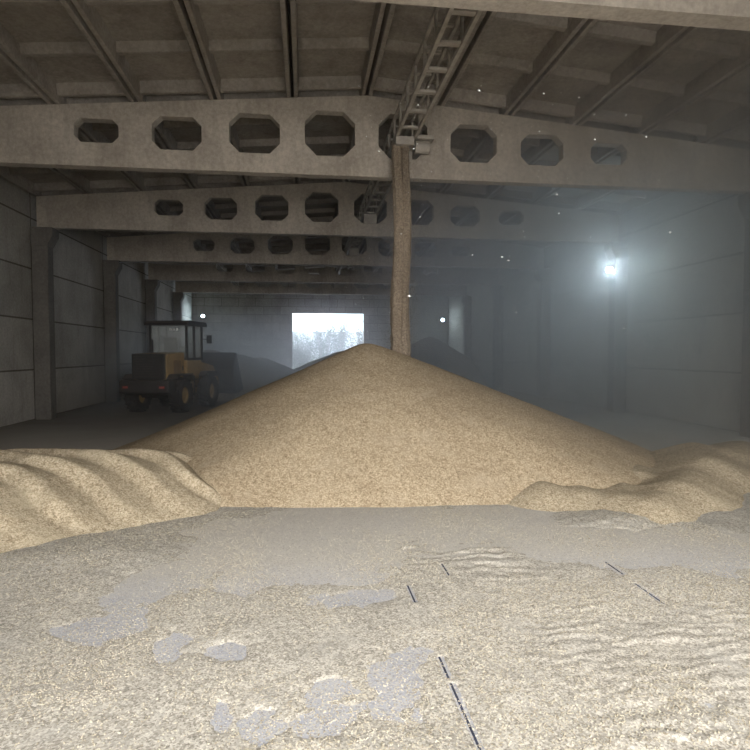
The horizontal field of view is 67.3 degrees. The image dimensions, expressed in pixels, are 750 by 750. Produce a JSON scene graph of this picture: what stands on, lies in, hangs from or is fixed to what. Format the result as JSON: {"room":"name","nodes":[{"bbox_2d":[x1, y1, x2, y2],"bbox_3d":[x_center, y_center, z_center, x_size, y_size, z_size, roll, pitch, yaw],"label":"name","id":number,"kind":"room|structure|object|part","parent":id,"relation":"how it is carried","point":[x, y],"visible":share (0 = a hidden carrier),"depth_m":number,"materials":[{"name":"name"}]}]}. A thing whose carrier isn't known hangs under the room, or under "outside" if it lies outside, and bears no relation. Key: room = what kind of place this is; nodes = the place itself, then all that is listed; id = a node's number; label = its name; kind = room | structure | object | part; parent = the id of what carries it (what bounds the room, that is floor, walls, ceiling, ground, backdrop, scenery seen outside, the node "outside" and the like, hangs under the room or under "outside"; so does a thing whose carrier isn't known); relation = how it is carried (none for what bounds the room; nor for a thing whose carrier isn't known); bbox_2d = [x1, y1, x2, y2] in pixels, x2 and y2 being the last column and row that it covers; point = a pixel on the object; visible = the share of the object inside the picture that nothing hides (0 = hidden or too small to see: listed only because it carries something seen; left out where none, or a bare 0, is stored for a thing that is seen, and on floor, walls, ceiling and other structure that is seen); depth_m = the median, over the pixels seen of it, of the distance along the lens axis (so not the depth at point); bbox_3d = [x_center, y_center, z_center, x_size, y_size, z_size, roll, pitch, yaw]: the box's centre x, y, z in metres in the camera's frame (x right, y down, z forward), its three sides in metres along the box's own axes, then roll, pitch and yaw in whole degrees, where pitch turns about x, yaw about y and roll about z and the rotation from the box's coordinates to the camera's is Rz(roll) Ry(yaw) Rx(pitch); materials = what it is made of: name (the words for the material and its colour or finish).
{"room":"farm building","nodes":[
{"label":"farm building","id":0,"kind":"room"},
{"bbox_2d":[0,177,192,427],"bbox_3d":[-10.731,-2.274,19.676,0.300,7.000,42.940,0,2,-7],"label":"wall","id":1,"kind":"structure","parent":0,"point":[78,255],"depth_m":19.21,"materials":[{"name":"grey concrete"}]},
{"bbox_2d":[288,0,296,177],"bbox_3d":[-1.274,-6.258,20.692,19.500,0.859,43.140,0,2,-7],"label":"roof","id":2,"kind":"structure","parent":0,"point":[288,0],"depth_m":10.47,"materials":[{"name":"concrete"}]},
{"bbox_2d":[192,282,447,367],"bbox_3d":[-3.817,-3.501,41.985,18.920,7.700,0.300,0,2,-7],"label":"wall","id":3,"kind":"structure","parent":0,"point":[251,325],"depth_m":41.43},
{"bbox_2d":[291,312,364,368],"bbox_3d":[-3.489,-2.169,42.078,5.480,5.030,0.400,0,2,-7],"label":"trim","id":4,"kind":"structure","parent":3,"relation":"attached to","point":[363,313],"depth_m":41.85,"materials":[{"name":"metal"}]},
{"bbox_2d":[0,0,749,286],"bbox_3d":[-1.274,-6.013,20.702,18.540,1.124,42.910,0,2,-7],"label":"ceiling","id":5,"kind":"structure","parent":0,"point":[687,83],"depth_m":10.85,"materials":[{"name":"concrete"}]},
{"bbox_2d":[0,386,749,749],"bbox_3d":[-1.194,1.326,21.000,19.520,0.302,43.040,0,2,-7],"label":"floor","id":6,"kind":"structure","parent":0,"point":[106,425],"depth_m":5.79,"materials":[{"name":"grey concrete"}]},
{"bbox_2d":[30,227,58,419],"bbox_3d":[-9.882,-1.525,16.957,0.610,5.717,0.480,0,2,-7],"label":"concrete column","id":7,"kind":"structure","parent":6,"relation":"on","point":[43,239],"depth_m":16.77,"materials":[{"name":"grey concrete"}]},
{"bbox_2d":[36,182,618,243],"bbox_3d":[-0.925,-5.268,17.921,18.400,1.680,0.240,0,2,-7],"label":"roof beam","id":8,"kind":"structure","parent":7,"relation":"on","point":[135,211],"depth_m":17.65,"materials":[{"name":"concrete"}]},
{"bbox_2d":[0,448,221,553],"bbox_3d":[-5.311,1.327,7.299,7.040,0.876,5.280,0,2,-7],"label":"mound","id":9,"kind":"object","parent":6,"relation":"on","point":[47,494],"visible":0.8,"depth_m":6.83,"materials":[{"name":"beige food"}]},
{"bbox_2d":[103,260,121,401],"bbox_3d":[-10.620,-1.759,22.907,0.610,5.717,0.480,0,2,-7],"label":"concrete column","id":10,"kind":"structure","parent":6,"relation":"on","point":[112,269],"depth_m":22.72,"materials":[{"name":"grey concrete"}]},
{"bbox_2d":[107,233,543,268],"bbox_3d":[-1.663,-5.501,23.871,18.400,1.680,0.240,0,2,-7],"label":"roof beam","id":11,"kind":"structure","parent":10,"relation":"on","point":[178,247],"depth_m":23.59,"materials":[{"name":"concrete"}]},
{"bbox_2d":[119,262,519,270],"bbox_3d":[-1.567,-4.608,23.780,17.940,0.164,0.070,0,2,-7],"label":"cable","id":12,"kind":"object","parent":11,"relation":"attached to","point":[119,262],"visible":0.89,"depth_m":23.47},
{"bbox_2d":[145,279,159,352],"bbox_3d":[-11.358,-1.993,28.856,0.610,5.717,0.480,0,2,-7],"label":"concrete column","id":13,"kind":"structure","parent":6,"relation":"on","point":[151,285],"depth_m":28.61,"materials":[{"name":"grey concrete"}]},
{"bbox_2d":[148,250,497,284],"bbox_3d":[-2.402,-5.735,29.820,18.400,1.680,0.240,0,2,-7],"label":"roof beam","id":14,"kind":"structure","parent":13,"relation":"on","point":[467,276],"depth_m":29.64,"materials":[{"name":"concrete"}]},
{"bbox_2d":[158,281,492,286],"bbox_3d":[-2.305,-4.841,29.730,17.940,0.164,0.070,0,2,-7],"label":"cable","id":15,"kind":"object","parent":14,"relation":"attached to","point":[158,281],"visible":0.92,"depth_m":29.62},
{"bbox_2d":[173,292,184,351],"bbox_3d":[-12.096,-2.227,34.806,0.610,5.717,0.480,0,2,-7],"label":"concrete column","id":16,"kind":"structure","parent":6,"relation":"on","point":[178,297],"depth_m":34.55,"materials":[{"name":"grey concrete"}]},
{"bbox_2d":[175,268,466,295],"bbox_3d":[-3.140,-5.969,35.770,18.400,1.680,0.240,0,2,-7],"label":"roof beam","id":17,"kind":"structure","parent":16,"relation":"on","point":[190,286],"depth_m":35.53,"materials":[{"name":"concrete"}]},
{"bbox_2d":[183,293,461,297],"bbox_3d":[-3.043,-5.075,35.679,17.940,0.164,0.070,0,2,-7],"label":"cable","id":18,"kind":"object","parent":17,"relation":"attached to","point":[183,293],"visible":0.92,"depth_m":35.34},
{"bbox_2d":[119,320,242,412],"bbox_3d":[-7.040,-0.368,20.927,2.240,3.148,5.985,0,2,7],"label":"wheel loader","id":19,"kind":"object","parent":6,"relation":"on","point":[171,376],"visible":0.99,"depth_m":19.44,"materials":[{"name":"metal"}]},
{"bbox_2d":[132,354,165,378],"bbox_3d":[-7.359,-0.274,18.308,1.120,0.830,0.115,0,2,7],"label":"radiator grille","id":20,"kind":"object","parent":19,"relation":"attached to","point":[144,366],"depth_m":18.24,"materials":[{"name":"metal"}]},
{"bbox_2d":[135,352,183,379],"bbox_3d":[-7.273,-0.316,19.014,1.160,0.899,1.300,0,2,7],"label":"hood","id":21,"kind":"object","parent":19,"relation":"attached to","point":[145,363],"depth_m":18.30,"materials":[{"name":"metal"}]},
{"bbox_2d":[160,335,164,343],"bbox_3d":[-7.876,-1.325,20.993,0.345,0.300,0.084,1,2,18],"label":"mirror","id":22,"kind":"object","parent":19,"relation":"attached to","point":[161,336],"depth_m":20.99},
{"bbox_3d":[-7.149,-0.871,20.011,0.500,0.930,0.588,0,2,7],"label":"driver seat","id":23,"kind":"part","parent":19,"relation":"part of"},
{"bbox_3d":[-7.122,-0.585,20.245,1.344,0.080,1.240,0,2,7],"label":"window sill frame","id":24,"kind":"part","parent":19,"relation":"part of","materials":[{"name":"black metal"}]},
{"bbox_3d":[-7.026,0.124,21.063,0.720,1.095,1.550,0,2,7],"label":"frame","id":25,"kind":"part","parent":19,"relation":"part of","materials":[{"name":"metal"}]},
{"bbox_2d":[202,335,211,342],"bbox_3d":[-6.204,-1.317,20.790,0.345,0.300,0.084,0,2,-4],"label":"mirror","id":26,"kind":"object","parent":19,"relation":"attached to","point":[209,337],"depth_m":20.77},
{"bbox_3d":[-6.481,-0.069,21.971,0.120,0.900,1.883,0,2,7],"label":"lift arm","id":27,"kind":"part","parent":19,"relation":"part of"},
{"bbox_2d":[120,350,296,401],"bbox_3d":[-6.550,-0.159,28.224,9.940,2.202,10.640,0,2,-7],"label":"heap","id":28,"kind":"object","parent":6,"relation":"on","point":[258,372],"visible":0.23,"depth_m":26.44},
{"bbox_2d":[294,351,341,370],"bbox_3d":[-1.617,-0.419,33.787,11.900,2.285,12.320,0,2,-7],"label":"heap","id":29,"kind":"object","parent":6,"relation":"on","point":[308,364],"visible":0.06,"depth_m":32.87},
{"bbox_2d":[0,492,749,749],"bbox_3d":[0.600,1.788,4.985,10.800,0.082,7.200,0,2,-7],"label":"grain layer","id":30,"kind":"object","parent":6,"relation":"on","point":[360,634],"visible":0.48,"depth_m":3.79,"materials":[{"name":"beige food"}]},
{"bbox_2d":[0,504,749,749],"bbox_3d":[0.130,1.784,4.723,7.812,0.068,5.216,0,2,-7],"label":"grain","id":31,"kind":"object","parent":6,"relation":"on","point":[440,513],"visible":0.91,"depth_m":3.99,"materials":[{"name":"beige food"}]},
{"bbox_2d":[113,343,655,507],"bbox_3d":[-0.040,0.448,12.265,11.502,2.242,10.662,0,2,-7],"label":"heap","id":32,"kind":"object","parent":6,"relation":"on","point":[365,424],"visible":0.96,"depth_m":8.57,"materials":[{"name":"beige food"}]},
{"bbox_2d":[410,337,487,386],"bbox_3d":[2.738,-0.933,36.596,6.440,3.092,11.060,0,2,-7],"label":"heap","id":33,"kind":"object","parent":6,"relation":"on","point":[430,350],"visible":0.46,"depth_m":34.27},
{"bbox_2d":[461,296,471,359],"bbox_3d":[5.976,-2.315,37.045,0.610,5.717,0.480,0,2,-7],"label":"concrete column","id":34,"kind":"structure","parent":6,"relation":"on","point":[466,301],"depth_m":36.82,"materials":[{"name":"grey concrete"}]},
{"bbox_2d":[490,285,503,388],"bbox_3d":[6.714,-2.081,31.095,0.610,5.717,0.480,0,2,-7],"label":"concrete column","id":35,"kind":"structure","parent":6,"relation":"on","point":[497,293],"depth_m":30.93,"materials":[{"name":"grey concrete"}]},
{"bbox_2d":[534,268,550,397],"bbox_3d":[7.452,-1.847,25.145,0.610,5.717,0.480,0,2,-7],"label":"concrete column","id":36,"kind":"structure","parent":6,"relation":"on","point":[542,276],"depth_m":24.98,"materials":[{"name":"grey concrete"}]},
{"bbox_2d":[604,242,628,411],"bbox_3d":[8.190,-1.613,19.195,0.610,5.717,0.480,0,2,-7],"label":"concrete column","id":37,"kind":"structure","parent":6,"relation":"on","point":[615,252],"depth_m":19.03,"materials":[{"name":"grey concrete"}]},
{"bbox_2d":[603,267,614,272],"bbox_3d":[7.871,-3.531,18.941,0.340,0.205,0.222,1,2,17],"label":"floodlight","id":38,"kind":"object","parent":37,"relation":"attached to","point":[607,269],"visible":1,"depth_m":18.85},
{"bbox_2d":[508,441,749,524],"bbox_3d":[4.942,1.486,9.103,7.387,0.416,2.998,-2,3,-37],"label":"mound","id":39,"kind":"object","parent":6,"relation":"on","point":[687,481],"visible":0.7,"depth_m":7.59,"materials":[{"name":"beige food"}]},
{"bbox_2d":[738,192,749,437],"bbox_3d":[8.928,-1.380,13.245,0.610,5.717,0.480,0,2,-7],"label":"concrete column","id":40,"kind":"structure","parent":6,"relation":"on","point":[744,199],"depth_m":13.29,"materials":[{"name":"grey concrete"}]},
{"bbox_3d":[-8.390,-1.053,4.928,0.610,5.717,0.480,0,2,-7],"label":"concrete column","id":41,"kind":"structure","parent":6,"relation":"on","visible":0},
{"bbox_2d":[354,0,749,30],"bbox_3d":[0.567,-4.795,5.892,18.400,1.680,0.240,0,2,-7],"label":"roof beam","id":42,"kind":"structure","parent":41,"relation":"on","point":[719,14],"depth_m":6.15,"materials":[{"name":"concrete"}]},
{"bbox_2d":[334,7,482,287],"bbox_3d":[-0.058,-5.269,18.643,0.800,0.815,35.600,0,2,-7],"label":"conveyor","id":43,"kind":"object","parent":42,"relation":"attached to","point":[423,146],"visible":0.68,"depth_m":10.32,"materials":[{"name":"metal"}]},
{"bbox_3d":[-0.425,-5.644,18.583,0.050,0.060,35.600,0,2,-7],"label":"rail","id":44,"kind":"part","parent":43,"relation":"part of","materials":[{"name":"metal"}]},
{"bbox_3d":[0.316,-5.185,12.622,0.040,0.410,0.070,0,2,-7],"label":"post","id":45,"kind":"part","parent":43,"relation":"part of","materials":[{"name":"metal"}]},
{"bbox_3d":[0.409,-5.155,11.867,0.040,0.410,0.070,0,2,-7],"label":"post","id":46,"kind":"part","parent":43,"relation":"part of","materials":[{"name":"metal"}]},
{"bbox_3d":[0.503,-5.125,11.111,0.040,0.410,0.070,0,2,-7],"label":"post","id":47,"kind":"part","parent":43,"relation":"part of","materials":[{"name":"metal"}]},
{"bbox_2d":[382,145,421,356],"bbox_3d":[0.548,-2.470,11.789,1.065,4.550,0.743,-1,3,-27],"label":"grain","id":48,"kind":"object","parent":43,"relation":"hanging from","point":[400,326],"visible":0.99,"depth_m":11.64,"materials":[{"name":"beige food"}]},
{"bbox_3d":[-0.048,-5.646,18.630,0.050,0.060,35.600,0,2,-7],"label":"rail","id":49,"kind":"part","parent":43,"relation":"part of","materials":[{"name":"metal"}]},
{"bbox_3d":[0.597,-5.096,10.355,0.040,0.410,0.070,0,2,-7],"label":"post","id":50,"kind":"part","parent":43,"relation":"part of","materials":[{"name":"metal"}]},
{"bbox_3d":[0.691,-5.066,9.600,0.040,0.410,0.070,0,2,-7],"label":"post","id":51,"kind":"part","parent":43,"relation":"part of","materials":[{"name":"metal"}]},
{"bbox_3d":[0.880,-5.127,11.158,0.040,0.410,0.070,0,2,-7],"label":"post","id":52,"kind":"part","parent":43,"relation":"part of","materials":[{"name":"metal"}]},
{"bbox_3d":[0.972,-4.739,11.733,0.300,0.257,0.257,0,2,-7],"label":"gear motor","id":53,"kind":"part","parent":43,"relation":"part of","materials":[{"name":"metal"}]},
{"bbox_3d":[0.784,-5.036,8.844,0.040,0.410,0.070,0,2,-7],"label":"post","id":54,"kind":"part","parent":43,"relation":"part of","materials":[{"name":"metal"}]},
{"bbox_3d":[0.974,-5.097,10.402,0.040,0.410,0.070,0,2,-7],"label":"post","id":55,"kind":"part","parent":43,"relation":"part of","materials":[{"name":"metal"}]},
{"bbox_3d":[0.878,-5.006,8.089,0.040,0.410,0.070,0,2,-7],"label":"post","id":56,"kind":"part","parent":43,"relation":"part of","materials":[{"name":"metal"}]},
{"bbox_3d":[1.068,-5.068,9.647,0.040,0.410,0.070,0,2,-7],"label":"post","id":57,"kind":"part","parent":43,"relation":"part of","materials":[{"name":"metal"}]},
{"bbox_3d":[1.162,-5.038,8.891,0.040,0.410,0.070,0,2,-7],"label":"post","id":58,"kind":"part","parent":43,"relation":"part of","materials":[{"name":"metal"}]},
{"bbox_3d":[1.255,-5.008,8.135,0.040,0.410,0.070,0,2,-7],"label":"post","id":59,"kind":"part","parent":43,"relation":"part of","materials":[{"name":"metal"}]},
{"bbox_3d":[-9.144,-1.292,11.007,0.610,5.717,0.480,0,2,-7],"label":"concrete column","id":60,"kind":"structure","parent":6,"relation":"on","visible":0},
{"bbox_2d":[0,95,749,193],"bbox_3d":[-0.187,-5.034,11.971,18.400,1.680,0.240,0,2,-7],"label":"roof beam","id":61,"kind":"structure","parent":60,"relation":"on","point":[39,136],"depth_m":11.83,"materials":[{"name":"concrete"}]},
{"bbox_2d":[346,85,670,340],"bbox_3d":[2.484,-2.618,7.520,5.564,4.380,7.480,0,2,-7],"label":"airborne chaff","id":62,"kind":"object","parent":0,"point":[481,85],"visible":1,"depth_m":5.38,"materials":[{"name":"beige plant"}]},
{"bbox_2d":[448,192,744,431],"bbox_3d":[8.343,-2.367,22.038,0.300,7.000,42.940,0,2,-7],"label":"wall","id":63,"kind":"structure","parent":0,"point":[687,290],"depth_m":17.91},
{"label":"outside","id":64,"kind":"structure","parent":0,"visible":0},
{"bbox_3d":[-20.913,-4.415,168.665,240.000,0.380,500.000,0,2,-7],"label":"ground","id":65,"kind":"structure","parent":64,"visible":0},
{"bbox_2d":[293,328,315,368],"bbox_3d":[-7.036,-2.242,53.616,3.810,4.340,3.885,2,3,39],"label":"bush","id":66,"kind":"object","parent":65,"relation":"on","point":[298,354],"visible":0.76,"depth_m":53.27,"materials":[{"name":"green plant"}]},
{"bbox_2d":[307,322,340,362],"bbox_3d":[-4.823,-2.625,52.755,3.566,5.165,3.464,-2,3,-37],"label":"bush","id":67,"kind":"object","parent":65,"relation":"on","point":[322,350],"visible":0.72,"depth_m":52.38,"materials":[{"name":"green plant"}]},
{"bbox_2d":[329,317,350,353],"bbox_3d":[-3.444,-2.974,55.027,2.587,5.676,2.605,-1,2,-20],"label":"bush","id":68,"kind":"object","parent":65,"relation":"on","point":[340,341],"visible":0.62,"depth_m":54.74,"materials":[{"name":"green plant"}]},
{"bbox_2d":[344,324,362,347],"bbox_3d":[-1.414,-2.484,53.150,3.257,4.851,2.951,0,2,-7],"label":"bush","id":69,"kind":"object","parent":65,"relation":"on","point":[357,332],"visible":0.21,"depth_m":52.75,"materials":[{"name":"green plant"}]},
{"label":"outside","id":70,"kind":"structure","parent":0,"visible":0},
{"bbox_2d":[293,331,362,355],"bbox_3d":[-44.902,-19.613,361.736,320.000,16.793,70.000,0,2,-7],"label":"hills","id":71,"kind":"structure","parent":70,"point":[310,333],"depth_m":342.96,"materials":[{"name":"green plant"}]}
]}

